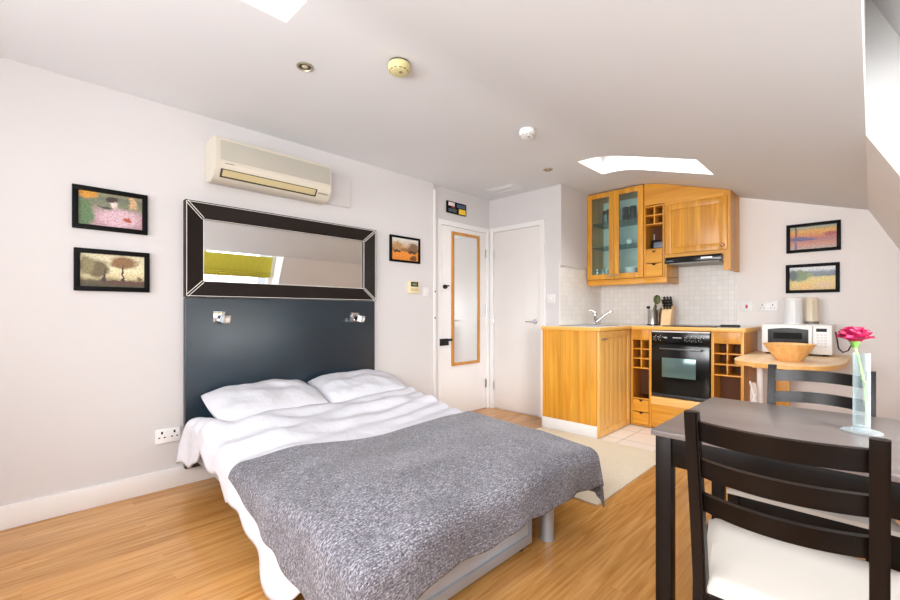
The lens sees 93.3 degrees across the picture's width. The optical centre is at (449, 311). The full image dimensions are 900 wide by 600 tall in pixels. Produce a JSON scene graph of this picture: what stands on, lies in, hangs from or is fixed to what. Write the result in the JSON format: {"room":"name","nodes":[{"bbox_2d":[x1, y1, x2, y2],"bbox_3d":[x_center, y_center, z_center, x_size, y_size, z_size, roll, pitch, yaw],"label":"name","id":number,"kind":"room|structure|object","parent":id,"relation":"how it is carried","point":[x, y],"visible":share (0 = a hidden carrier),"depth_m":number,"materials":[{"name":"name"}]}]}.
{"room":"studio apartment","nodes":[
{"label":"studio apartment","id":0,"kind":"room"},
{"bbox_2d":[0,57,488,505],"bbox_3d":[-1.627,-0.163,2.870,0.187,2.500,5.780,0,0,45],"label":"wall","id":1,"kind":"structure","parent":0,"point":[88,379],"depth_m":2.43,"materials":[{"name":"white paint"}]},
{"bbox_2d":[0,466,213,530],"bbox_3d":[-1.838,1.028,2.516,0.021,0.118,4.780,0,0,45],"label":"baseboard","id":2,"kind":"structure","parent":1,"relation":"attached to","point":[13,515],"depth_m":2.36,"materials":[{"name":"white paint"}]},
{"bbox_2d":[72,183,147,234],"bbox_3d":[-1.927,-0.577,2.419,0.021,0.237,0.338,0,0,45],"label":"framed picture","id":3,"kind":"object","parent":1,"relation":"attached to","point":[93,208],"visible":1,"depth_m":2.41},
{"bbox_2d":[78,189,141,229],"bbox_3d":[-1.929,-0.577,2.421,0.004,0.201,0.302,0,0,45],"label":"print","id":4,"kind":"object","parent":3,"relation":"attached to","point":[98,209],"depth_m":2.41},
{"bbox_2d":[73,247,149,291],"bbox_3d":[-1.921,-0.234,2.425,0.021,0.234,0.341,0,0,45],"label":"framed picture","id":5,"kind":"object","parent":1,"relation":"attached to","point":[93,269],"visible":1,"depth_m":2.41},
{"bbox_2d":[80,253,143,287],"bbox_3d":[-1.923,-0.234,2.428,0.004,0.198,0.305,0,0,45],"label":"print","id":6,"kind":"object","parent":5,"relation":"attached to","point":[97,270],"depth_m":2.42},
{"bbox_2d":[155,426,180,444],"bbox_3d":[-1.735,0.758,2.616,0.015,0.087,0.132,0,0,45],"label":"wall socket","id":7,"kind":"object","parent":1,"relation":"attached to","point":[171,434],"visible":0.97,"depth_m":2.61,"materials":[{"name":"white plastic"}]},
{"bbox_2d":[205,135,331,203],"bbox_3d":[-1.240,-0.966,2.975,0.212,0.275,0.795,0,0,45],"label":"air conditioner","id":8,"kind":"object","parent":1,"relation":"attached to","point":[228,162],"visible":1,"depth_m":2.85,"materials":[{"name":"beige plastic"}]},
{"bbox_2d":[183,297,374,468],"bbox_3d":[-1.164,0.446,3.168,0.046,1.073,1.425,0,0,45],"label":"headboard","id":9,"kind":"object","parent":1,"relation":"attached to","point":[263,339],"visible":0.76,"depth_m":3.01,"materials":[{"name":"blue leather"}]},
{"bbox_2d":[213,311,230,322],"bbox_3d":[-1.476,0.034,2.757,0.102,0.076,0.072,0,0,35],"label":"reading lamp","id":10,"kind":"object","parent":9,"relation":"attached to","point":[218,316],"visible":1,"depth_m":2.75,"materials":[{"name":"silver metal"}]},
{"bbox_2d":[351,313,364,321],"bbox_3d":[-0.750,0.044,3.489,0.102,0.076,0.072,0,0,35],"label":"reading lamp","id":11,"kind":"object","parent":9,"relation":"attached to","point":[354,316],"visible":1,"depth_m":3.48,"materials":[{"name":"silver metal"}]},
{"bbox_2d":[183,199,375,300],"bbox_3d":[-1.158,-0.399,3.168,0.054,0.608,1.432,0,0,45],"label":"wall mirror","id":12,"kind":"object","parent":1,"relation":"attached to","point":[229,252],"visible":0.99,"depth_m":3.05,"materials":[{"name":"black mirror"}]},
{"bbox_2d":[204,219,362,287],"bbox_3d":[-1.169,-0.399,3.179,0.004,0.420,1.236,0,0,45],"label":"mirror glass","id":13,"kind":"object","parent":12,"relation":"attached to","point":[241,253],"depth_m":3.09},
{"bbox_2d":[326,173,350,207],"bbox_3d":[-0.944,-0.988,3.420,0.017,0.250,0.322,0,0,45],"label":"panel","id":14,"kind":"object","parent":1,"relation":"attached to","point":[340,195],"visible":0.56,"depth_m":3.46,"materials":[{"name":"white paint"}]},
{"bbox_2d":[389,234,419,263],"bbox_3d":[-0.415,-0.578,3.941,0.021,0.240,0.357,0,0,45],"label":"framed picture","id":15,"kind":"object","parent":1,"relation":"attached to","point":[403,249],"visible":1,"depth_m":3.93},
{"bbox_2d":[392,237,417,261],"bbox_3d":[-0.417,-0.578,3.944,0.004,0.212,0.329,0,0,45],"label":"print","id":16,"kind":"object","parent":15,"relation":"attached to","point":[404,249],"depth_m":3.94},
{"bbox_2d":[407,281,418,293],"bbox_3d":[-0.343,-0.233,4.005,0.032,0.116,0.130,0,0,45],"label":"thermostat","id":17,"kind":"object","parent":1,"relation":"attached to","point":[412,286],"visible":1,"depth_m":3.98,"materials":[{"name":"beige plastic"}]},
{"bbox_2d":[422,287,428,295],"bbox_3d":[-0.234,-0.198,4.129,0.014,0.086,0.086,0,0,45],"label":"light switch","id":18,"kind":"object","parent":1,"relation":"attached to","point":[425,290],"visible":1,"depth_m":4.12,"materials":[{"name":"white plastic"}]},
{"bbox_2d":[433,190,435,396],"bbox_3d":[-0.165,-0.063,4.231,0.048,2.300,0.028,0,0,45],"label":"trim","id":19,"kind":"structure","parent":1,"relation":"attached to","point":[434,191],"depth_m":4.21,"materials":[{"name":"white paint"}]},
{"bbox_2d":[446,200,465,216],"bbox_3d":[0.069,-1.091,4.480,0.022,0.125,0.295,0,0,45],"label":"wall plaque","id":20,"kind":"object","parent":1,"relation":"attached to","point":[451,207],"visible":1,"depth_m":4.46,"materials":[{"name":"multicoloured"}]},
{"bbox_2d":[435,225,486,411],"bbox_3d":[0.116,0.096,4.532,0.078,1.967,0.837,0,0,45],"label":"door","id":21,"kind":"structure","parent":1,"relation":"in","point":[463,387],"depth_m":4.50,"materials":[{"name":"white paint"}]},
{"bbox_2d":[451,231,479,365],"bbox_3d":[0.173,-0.139,4.573,0.020,1.402,0.437,0,0,45],"label":"mirror","id":22,"kind":"object","parent":21,"relation":"attached to","point":[465,248],"visible":1,"depth_m":4.57,"materials":[{"name":"brown wood"}]},
{"bbox_2d":[437,218,489,407],"bbox_3d":[0.161,0.072,4.576,0.024,2.030,0.810,0,0,45],"label":"trim","id":23,"kind":"structure","parent":1,"relation":"attached to","point":[440,222],"depth_m":4.50,"materials":[{"name":"white paint"}]},
{"bbox_2d":[0,0,867,209],"bbox_3d":[-0.191,-1.038,2.163,3.280,0.470,6.800,0,0,45],"label":"ceiling","id":24,"kind":"structure","parent":0,"point":[767,96],"depth_m":2.09,"materials":[{"name":"paint"}]},
{"bbox_2d":[241,0,306,22],"bbox_3d":[-0.634,-1.481,1.334,0.920,0.784,0.680,0,0,45],"label":"window","id":25,"kind":"structure","parent":24,"relation":"attached to","point":[283,10],"depth_m":1.83,"materials":[{"name":"white glass"}]},
{"bbox_2d":[296,62,313,71],"bbox_3d":[-0.752,-1.270,2.204,0.086,0.007,0.086,0,0,45],"label":"recessed light","id":26,"kind":"object","parent":24,"relation":"in","point":[303,66],"visible":1,"depth_m":2.20,"materials":[{"name":"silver metal"}]},
{"bbox_2d":[388,57,409,76],"bbox_3d":[-0.261,-1.248,2.173,0.114,0.058,0.114,0,0,45],"label":"smoke detector","id":27,"kind":"object","parent":24,"relation":"attached to","point":[397,66],"visible":1,"depth_m":2.14,"materials":[{"name":"plastic"}]},
{"bbox_2d":[486,183,523,193],"bbox_3d":[0.572,-1.268,4.393,0.340,0.010,0.200,0,0,45],"label":"ceiling vent","id":28,"kind":"object","parent":24,"relation":"in","point":[511,187],"visible":1,"depth_m":4.38,"materials":[{"name":"paint"}]},
{"bbox_2d":[519,127,534,139],"bbox_3d":[0.539,-1.248,2.973,0.114,0.058,0.114,0,0,45],"label":"smoke detector","id":29,"kind":"object","parent":24,"relation":"attached to","point":[525,133],"visible":1,"depth_m":2.94,"materials":[{"name":"white plastic"}]},
{"bbox_2d":[579,156,713,174],"bbox_3d":[1.565,-1.304,3.449,0.940,0.479,0.500,0,0,45],"label":"window","id":30,"kind":"structure","parent":24,"relation":"attached to","point":[604,164],"depth_m":3.66,"materials":[{"name":"white glass"}]},
{"bbox_2d":[0,407,899,599],"bbox_3d":[0.082,1.117,1.892,4.050,0.060,6.800,0,0,45],"label":"floor","id":31,"kind":"structure","parent":0,"point":[183,542],"depth_m":1.90,"materials":[{"name":"brown wood"}]},
{"bbox_2d":[197,457,553,599],"bbox_3d":[-0.460,0.924,2.447,1.958,0.325,1.355,0,0,45],"label":"bed","id":32,"kind":"object","parent":31,"relation":"on","point":[468,571],"visible":0.19,"depth_m":1.72,"materials":[{"name":"white fabric"}]},
{"bbox_2d":[176,387,462,599],"bbox_3d":[-0.425,0.823,2.422,1.890,0.495,1.556,0,0,45],"label":"duvet","id":33,"kind":"object","parent":32,"relation":"on","point":[221,445],"visible":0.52,"depth_m":2.35,"materials":[{"name":"white fabric"}]},
{"bbox_2d":[201,379,328,420],"bbox_3d":[-1.183,0.576,2.768,0.448,0.230,0.700,0,0,42],"label":"pillow","id":34,"kind":"object","parent":33,"relation":"on","point":[233,402],"visible":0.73,"depth_m":2.63,"materials":[{"name":"white fabric"}]},
{"bbox_2d":[307,369,406,402],"bbox_3d":[-0.687,0.576,3.268,0.700,0.229,0.448,0,0,-42],"label":"pillow","id":35,"kind":"object","parent":33,"relation":"on","point":[339,386],"visible":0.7,"depth_m":3.13,"materials":[{"name":"white fabric"}]},
{"bbox_2d":[228,411,604,599],"bbox_3d":[-0.063,0.858,2.088,1.149,0.404,1.622,0,0,45],"label":"throw","id":36,"kind":"object","parent":33,"relation":"on","point":[387,516],"visible":1,"depth_m":1.64,"materials":[{"name":"grey fabric"}]},
{"bbox_2d":[541,330,629,438],"bbox_3d":[1.308,0.626,4.035,0.597,0.922,0.670,0,0,45],"label":"base cabinet","id":37,"kind":"object","parent":31,"relation":"on","point":[585,375],"visible":0.94,"depth_m":3.81,"materials":[{"name":"brown wood"}]},
{"bbox_2d":[541,324,760,331],"bbox_3d":[1.827,0.148,3.911,1.496,0.033,1.257,0,0,45],"label":"countertop","id":38,"kind":"structure","parent":37,"relation":"on","point":[621,326],"depth_m":3.75,"materials":[{"name":"brown wood"}]},
{"bbox_2d":[558,324,618,326],"bbox_3d":[1.333,0.204,4.081,0.380,0.156,0.470,0,0,45],"label":"sink","id":39,"kind":"object","parent":38,"relation":"in","point":[579,325],"visible":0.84,"depth_m":4.12,"materials":[{"name":"metal"}]},
{"bbox_2d":[589,310,612,324],"bbox_3d":[1.529,0.055,4.304,0.232,0.154,0.052,0,0,22],"label":"mixer tap","id":40,"kind":"object","parent":38,"relation":"on","point":[595,320],"visible":0.95,"depth_m":4.31,"materials":[{"name":"silver metal"}]},
{"bbox_2d":[647,310,658,324],"bbox_3d":[2.039,0.054,4.274,0.108,0.155,0.108,0,0,45],"label":"utensil holder","id":41,"kind":"object","parent":38,"relation":"on","point":[652,314],"visible":0.91,"depth_m":4.24,"materials":[{"name":"metal"}]},
{"bbox_2d":[653,295,660,309],"bbox_3d":[2.059,-0.032,4.254,0.091,0.279,0.024,0,0,45],"label":"spoon","id":42,"kind":"object","parent":41,"relation":"in","point":[656,299],"visible":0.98,"depth_m":4.24,"materials":[{"name":"green plastic"}]},
{"bbox_2d":[659,307,661,324],"bbox_3d":[2.112,0.039,4.252,0.048,0.186,0.048,0,0,45],"label":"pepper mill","id":43,"kind":"object","parent":38,"relation":"on","point":[660,309],"visible":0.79,"depth_m":4.24,"materials":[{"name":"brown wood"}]},
{"bbox_2d":[661,305,674,325],"bbox_3d":[2.146,0.031,4.183,0.090,0.203,0.158,0,0,45],"label":"knife block","id":44,"kind":"object","parent":38,"relation":"on","point":[668,315],"visible":0.72,"depth_m":4.14,"materials":[{"name":"brown wood"}]},
{"bbox_2d":[662,324,719,327],"bbox_3d":[2.268,0.127,3.935,0.417,0.011,0.460,0,0,45],"label":"cooktop","id":45,"kind":"object","parent":38,"relation":"in","point":[676,325],"visible":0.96,"depth_m":3.87,"materials":[{"name":"black glass"}]},
{"bbox_2d":[720,325,740,327],"bbox_3d":[2.414,0.121,3.663,0.150,0.022,0.050,0,0,33],"label":"remote control","id":46,"kind":"object","parent":38,"relation":"on","point":[737,326],"visible":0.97,"depth_m":3.64,"materials":[{"name":"black plastic"}]},
{"bbox_2d":[537,427,655,505],"bbox_3d":[0.848,1.082,3.188,1.110,0.008,1.180,0,0,45],"label":"rug","id":47,"kind":"object","parent":31,"relation":"on","point":[620,464],"visible":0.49,"depth_m":3.06,"materials":[{"name":"beige carpet"}]},
{"bbox_2d":[651,395,701,427],"bbox_3d":[2.231,0.925,3.964,0.484,0.300,0.590,0,0,45],"label":"base cabinet","id":48,"kind":"object","parent":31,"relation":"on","point":[664,409],"visible":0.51,"depth_m":3.84,"materials":[{"name":"brown wood"}]},
{"bbox_2d":[652,330,710,401],"bbox_3d":[2.191,0.470,3.924,0.472,0.598,0.544,0,0,45],"label":"oven","id":49,"kind":"object","parent":48,"relation":"on","point":[681,360],"visible":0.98,"depth_m":3.75,"materials":[{"name":"black metal"}]},
{"bbox_2d":[651,397,899,599],"bbox_3d":[1.204,0.722,1.197,0.978,0.730,0.699,0,0,45],"label":"dining table","id":50,"kind":"object","parent":31,"relation":"on","point":[805,424],"visible":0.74,"depth_m":1.27,"materials":[{"name":"brown wood"}]},
{"bbox_3d":[1.219,0.239,1.259,0.094,0.235,0.094,0,0,45],"label":"bud vase","id":51,"kind":"object","parent":50,"relation":"on","visible":0},
{"bbox_2d":[835,326,874,425],"bbox_3d":[1.204,0.189,1.264,0.088,0.292,0.081,0,0,45],"label":"flower","id":52,"kind":"object","parent":51,"relation":"in","point":[855,336],"visible":1,"depth_m":1.25,"materials":[{"name":"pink plant"}]},
{"bbox_2d":[684,410,899,599],"bbox_3d":[0.797,0.656,1.001,0.448,0.862,0.500,0,0,45],"label":"dining chair","id":53,"kind":"object","parent":31,"relation":"on","point":[744,553],"visible":1,"depth_m":0.92,"materials":[{"name":"brown wood"}]},
{"bbox_2d":[727,364,899,571],"bbox_3d":[1.347,0.656,1.573,0.448,0.862,0.500,0,0,45],"label":"dining chair","id":54,"kind":"object","parent":31,"relation":"on","point":[842,522],"visible":0.19,"depth_m":1.57,"materials":[{"name":"brown wood"}]},
{"bbox_2d":[489,185,558,416],"bbox_3d":[1.077,-0.163,4.976,1.055,2.500,1.020,0,0,45],"label":"wall","id":55,"kind":"structure","parent":0,"point":[543,203],"depth_m":4.36,"materials":[{"name":"white paint"}]},
{"bbox_2d":[493,226,539,415],"bbox_3d":[0.705,0.089,4.601,0.614,1.965,0.097,0,0,45],"label":"door","id":56,"kind":"structure","parent":55,"relation":"in","point":[516,253],"depth_m":4.59,"materials":[{"name":"white paint"}]},
{"bbox_2d":[490,219,544,417],"bbox_3d":[0.718,0.070,4.601,0.715,2.035,0.024,0,0,45],"label":"trim","id":57,"kind":"structure","parent":55,"relation":"attached to","point":[541,223],"depth_m":4.64,"materials":[{"name":"white paint"}]},
{"bbox_2d":[547,294,554,302],"bbox_3d":[1.022,-0.133,4.301,0.086,0.086,0.014,0,0,45],"label":"light switch","id":58,"kind":"object","parent":55,"relation":"attached to","point":[550,298],"visible":1,"depth_m":4.29,"materials":[{"name":"white plastic"}]},
{"bbox_2d":[559,184,600,324],"bbox_3d":[1.422,-0.571,4.562,0.020,1.405,0.922,0,0,45],"label":"wall","id":59,"kind":"structure","parent":0,"point":[572,203],"depth_m":4.43,"materials":[{"name":"white paint"}]},
{"bbox_2d":[598,422,655,451],"bbox_3d":[1.991,1.084,3.417,1.390,0.006,0.745,0,0,45],"label":"floor","id":60,"kind":"structure","parent":0,"point":[632,435],"depth_m":3.66,"materials":[{"name":"white tile"}]},
{"bbox_2d":[631,329,657,427],"bbox_3d":[1.999,0.620,4.209,0.191,0.910,0.570,0,0,45],"label":"base cabinet","id":61,"kind":"object","parent":60,"relation":"on","point":[641,340],"visible":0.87,"depth_m":4.05,"materials":[{"name":"brown wood"}]},
{"bbox_2d":[711,331,756,400],"bbox_3d":[2.494,0.620,3.720,0.233,0.910,0.566,0,0,45],"label":"base cabinet","id":62,"kind":"object","parent":60,"relation":"on","point":[729,380],"visible":0.59,"depth_m":3.60,"materials":[{"name":"brown wood"}]},
{"bbox_2d":[749,381,757,401],"bbox_3d":[2.261,0.799,3.167,0.056,0.567,0.035,0,0,45],"label":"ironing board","id":63,"kind":"object","parent":60,"relation":"on","point":[753,391],"visible":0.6,"depth_m":3.16,"materials":[{"name":"white fabric"}]},
{"bbox_2d":[735,351,850,405],"bbox_3d":[2.548,0.715,3.167,0.608,0.745,1.115,0,0,45],"label":"table","id":64,"kind":"object","parent":60,"relation":"on","point":[760,360],"visible":0.52,"depth_m":3.00,"materials":[{"name":"brown wood"}]},
{"bbox_2d":[763,342,816,361],"bbox_3d":[2.383,0.282,2.989,0.300,0.119,0.300,0,0,45],"label":"salad bowl","id":65,"kind":"object","parent":64,"relation":"on","point":[781,351],"visible":1,"depth_m":2.92,"materials":[{"name":"brown wood"}]},
{"bbox_2d":[762,323,834,356],"bbox_3d":[2.837,0.220,3.465,0.432,0.245,0.324,0,0,45],"label":"microwave","id":66,"kind":"object","parent":64,"relation":"on","point":[822,335],"visible":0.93,"depth_m":3.32,"materials":[{"name":"white plastic"}]},
{"bbox_2d":[783,297,803,323],"bbox_3d":[2.835,-0.012,3.511,0.132,0.218,0.134,0,0,45],"label":"canister","id":67,"kind":"object","parent":66,"relation":"on","point":[793,306],"visible":1,"depth_m":3.46,"materials":[{"name":"plastic"}]},
{"bbox_2d":[805,297,818,323],"bbox_3d":[2.925,-0.011,3.435,0.088,0.215,0.091,0,0,45],"label":"storage jar","id":68,"kind":"object","parent":66,"relation":"on","point":[811,303],"visible":0.97,"depth_m":3.40,"materials":[{"name":"beige ceramic"}]},
{"bbox_2d":[835,332,850,352],"bbox_3d":[3.111,0.225,3.353,0.109,0.185,0.231,0,0,45],"label":"power cord","id":69,"kind":"object","parent":66,"relation":"attached to","point":[835,332],"visible":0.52,"depth_m":3.32,"materials":[{"name":"black plastic"}]},
{"bbox_2d":[601,197,899,419],"bbox_3d":[2.877,-0.213,3.831,3.116,2.600,0.108,0,0,45],"label":"wall","id":70,"kind":"structure","parent":0,"point":[868,297],"depth_m":3.64,"materials":[{"name":"paint"}]},
{"bbox_2d":[601,288,601,323],"bbox_3d":[1.740,-0.070,4.877,0.010,0.405,0.010,0,0,45],"label":"trim","id":71,"kind":"structure","parent":70,"relation":"attached to","point":[601,288],"depth_m":4.87,"materials":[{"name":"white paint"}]},
{"bbox_2d":[587,185,656,285],"bbox_3d":[1.815,-0.773,4.522,0.590,0.984,0.405,0,0,45],"label":"upper cabinet","id":72,"kind":"object","parent":70,"relation":"attached to","point":[608,252],"visible":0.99,"depth_m":4.57,"materials":[{"name":"brown wood"}]},
{"bbox_2d":[603,209,608,224],"bbox_3d":[1.726,-1.031,4.585,0.148,0.165,0.100,0,0,45],"label":"coffee pot","id":73,"kind":"object","parent":72,"relation":"on","point":[606,212],"visible":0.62,"depth_m":4.60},
{"bbox_2d":[622,214,628,222],"bbox_3d":[1.844,-0.986,4.476,0.080,0.075,0.065,0,0,1],"label":"mug","id":74,"kind":"object","parent":72,"relation":"on","point":[625,218],"visible":1,"depth_m":4.45,"materials":[{"name":"grey ceramic"}]},
{"bbox_2d":[622,207,628,214],"bbox_3d":[1.844,-1.064,4.476,0.080,0.075,0.065,0,0,1],"label":"mug","id":75,"kind":"object","parent":74,"relation":"on","point":[625,210],"visible":0.92,"depth_m":4.45,"materials":[{"name":"grey ceramic"}]},
{"bbox_2d":[626,237,632,244],"bbox_3d":[1.865,-0.737,4.419,0.068,0.078,0.068,0,0,45],"label":"sugar bowl","id":76,"kind":"object","parent":72,"relation":"on","point":[629,241],"visible":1,"depth_m":4.40,"materials":[{"name":"white ceramic"}]},
{"bbox_2d":[629,213,635,221],"bbox_3d":[1.897,-0.986,4.423,0.080,0.075,0.065,0,0,1],"label":"mug","id":77,"kind":"object","parent":72,"relation":"on","point":[632,216],"visible":1,"depth_m":4.39,"materials":[{"name":"grey ceramic"}]},
{"bbox_2d":[629,205,635,212],"bbox_3d":[1.897,-1.064,4.423,0.080,0.075,0.065,0,0,1],"label":"mug","id":78,"kind":"object","parent":77,"relation":"on","point":[632,209],"visible":0.93,"depth_m":4.39,"materials":[{"name":"grey ceramic"}]},
{"bbox_2d":[644,203,678,283],"bbox_3d":[2.116,-0.663,4.255,0.213,0.764,0.360,0,0,45],"label":"upper cabinet","id":79,"kind":"object","parent":70,"relation":"attached to","point":[656,270],"visible":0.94,"depth_m":4.17,"materials":[{"name":"brown wood"}]},
{"bbox_2d":[651,234,662,248],"bbox_3d":[2.072,-0.692,4.212,0.125,0.164,0.082,0,0,45],"label":"radio","id":80,"kind":"object","parent":79,"relation":"in","point":[654,243],"visible":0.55,"depth_m":4.19,"materials":[{"name":"black plastic"}]},
{"bbox_2d":[654,242,662,247],"bbox_3d":[2.050,-0.660,4.179,0.090,0.055,0.002,0,0,45],"label":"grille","id":81,"kind":"object","parent":80,"relation":"attached to","point":[656,244],"depth_m":4.18,"materials":[{"name":"grey metal"}]},
{"bbox_2d":[644,184,738,271],"bbox_3d":[2.286,-0.817,4.056,0.725,0.896,0.402,0,0,45],"label":"upper cabinet","id":82,"kind":"object","parent":70,"relation":"attached to","point":[698,220],"visible":0.99,"depth_m":3.87,"materials":[{"name":"brown wood"}]},
{"bbox_2d":[666,253,723,266],"bbox_3d":[2.334,-0.487,3.994,0.459,0.076,0.382,0,0,45],"label":"hood","id":83,"kind":"object","parent":82,"relation":"attached to","point":[707,259],"visible":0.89,"depth_m":3.88,"materials":[{"name":"silver metal"}]},
{"bbox_2d":[741,302,751,310],"bbox_3d":[2.724,-0.050,3.905,0.087,0.090,0.017,0,0,45],"label":"switch","id":84,"kind":"object","parent":70,"relation":"attached to","point":[745,306],"visible":1,"depth_m":3.90,"materials":[{"name":"white plastic"}]},
{"bbox_2d":[758,301,777,310],"bbox_3d":[2.836,-0.050,3.795,0.147,0.090,0.015,0,0,45],"label":"wall socket","id":85,"kind":"object","parent":70,"relation":"attached to","point":[762,305],"visible":1,"depth_m":3.79,"materials":[{"name":"white plastic"}]},
{"bbox_2d":[786,262,839,292],"bbox_3d":[3.049,-0.284,3.580,0.347,0.245,0.021,0,0,45],"label":"framed picture","id":86,"kind":"object","parent":70,"relation":"attached to","point":[816,277],"visible":1,"depth_m":3.57},
{"bbox_2d":[790,265,834,289],"bbox_3d":[3.051,-0.284,3.583,0.311,0.209,0.004,0,0,45],"label":"print","id":87,"kind":"object","parent":86,"relation":"attached to","point":[802,277],"depth_m":3.58},
{"bbox_2d":[786,219,840,253],"bbox_3d":[3.053,-0.629,3.576,0.350,0.244,0.021,0,0,45],"label":"framed picture","id":88,"kind":"object","parent":70,"relation":"attached to","point":[824,235],"visible":1,"depth_m":3.57},
{"bbox_2d":[790,223,836,249],"bbox_3d":[3.055,-0.629,3.579,0.314,0.208,0.004,0,0,45],"label":"print","id":89,"kind":"object","parent":88,"relation":"attached to","point":[806,236],"depth_m":3.57},
{"bbox_2d":[861,0,899,249],"bbox_3d":[1.258,-0.173,0.723,0.806,2.520,6.800,0,0,45],"label":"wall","id":90,"kind":"structure","parent":0,"point":[881,43],"depth_m":1.91,"materials":[{"name":"paint"}]},
{"bbox_2d":[872,0,899,36],"bbox_3d":[1.475,-0.598,0.966,0.748,1.689,1.950,0,0,45],"label":"window","id":91,"kind":"structure","parent":90,"relation":"in","point":[890,9],"depth_m":1.81,"materials":[{"name":"white glass"}]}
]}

